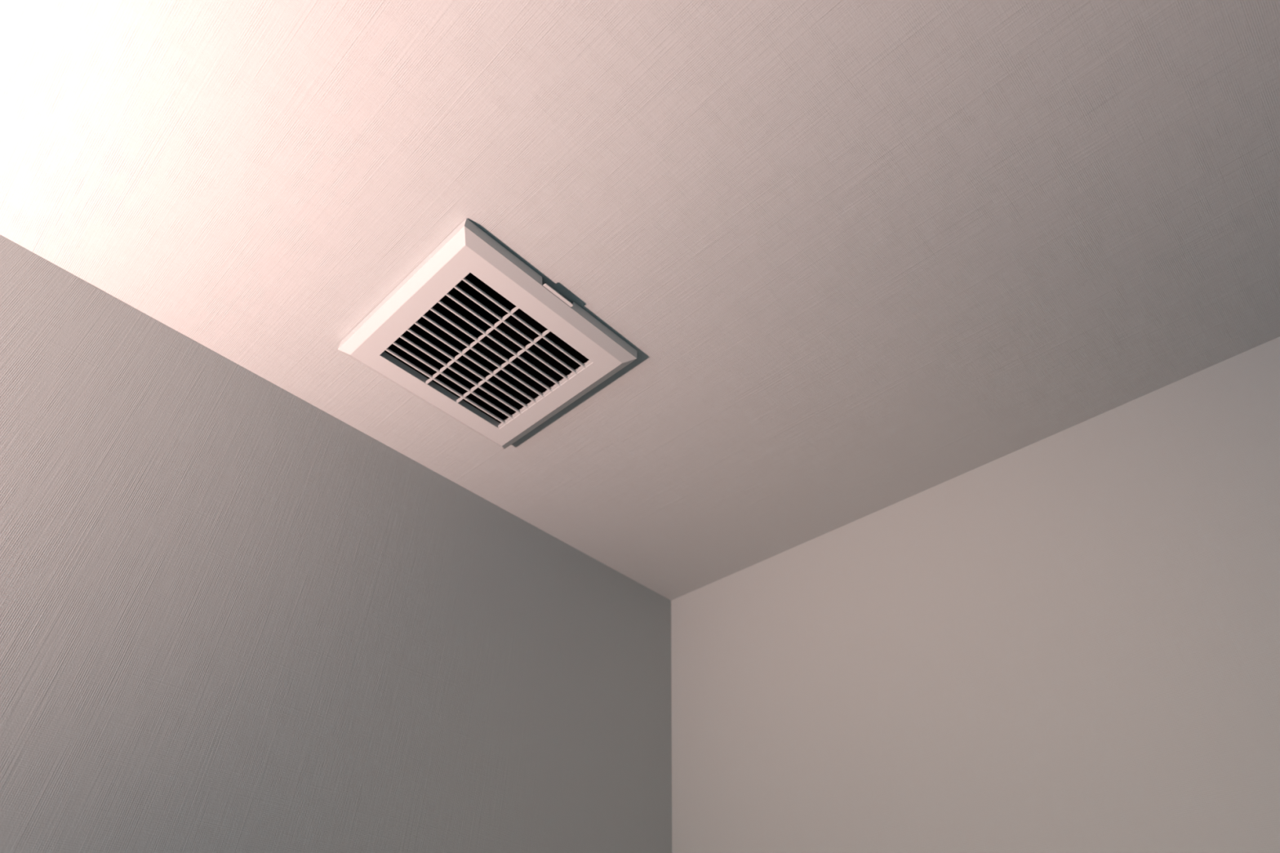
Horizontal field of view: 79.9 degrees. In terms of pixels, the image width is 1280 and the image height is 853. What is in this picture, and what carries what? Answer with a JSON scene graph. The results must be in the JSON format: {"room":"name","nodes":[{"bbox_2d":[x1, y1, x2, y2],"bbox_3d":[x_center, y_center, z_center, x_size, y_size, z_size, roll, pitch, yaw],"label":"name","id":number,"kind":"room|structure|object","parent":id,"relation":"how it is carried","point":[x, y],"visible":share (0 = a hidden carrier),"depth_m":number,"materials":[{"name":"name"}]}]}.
{"room":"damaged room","nodes":[
{"label":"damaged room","id":0,"kind":"room"},
{"bbox_2d":[0,234,671,852],"bbox_3d":[-0.717,0.784,0.283,0.100,2.400,2.272,-32,-51,32],"label":"wall","id":1,"kind":"structure","parent":0,"point":[235,617],"depth_m":0.98,"materials":[{"name":"paint"}]},
{"bbox_2d":[0,0,1279,600],"bbox_3d":[0.111,-0.648,0.517,2.315,0.100,2.272,-32,-51,32],"label":"ceiling","id":2,"kind":"structure","parent":0,"point":[857,260],"depth_m":0.89,"materials":[{"name":"paint"}]},
{"bbox_2d":[337,217,637,448],"bbox_3d":[-0.207,-0.141,1.085,0.297,0.128,0.292,-32,-51,32],"label":"ceiling vent","id":3,"kind":"object","parent":2,"relation":"in","point":[473,332],"visible":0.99,"depth_m":1.06,"materials":[{"name":"white plastic"}]},
{"bbox_2d":[671,336,1279,852],"bbox_3d":[0.870,0.800,0.244,2.216,2.400,0.100,-32,-51,32],"label":"wall","id":4,"kind":"structure","parent":0,"point":[1067,641],"depth_m":1.06,"materials":[{"name":"paint"}]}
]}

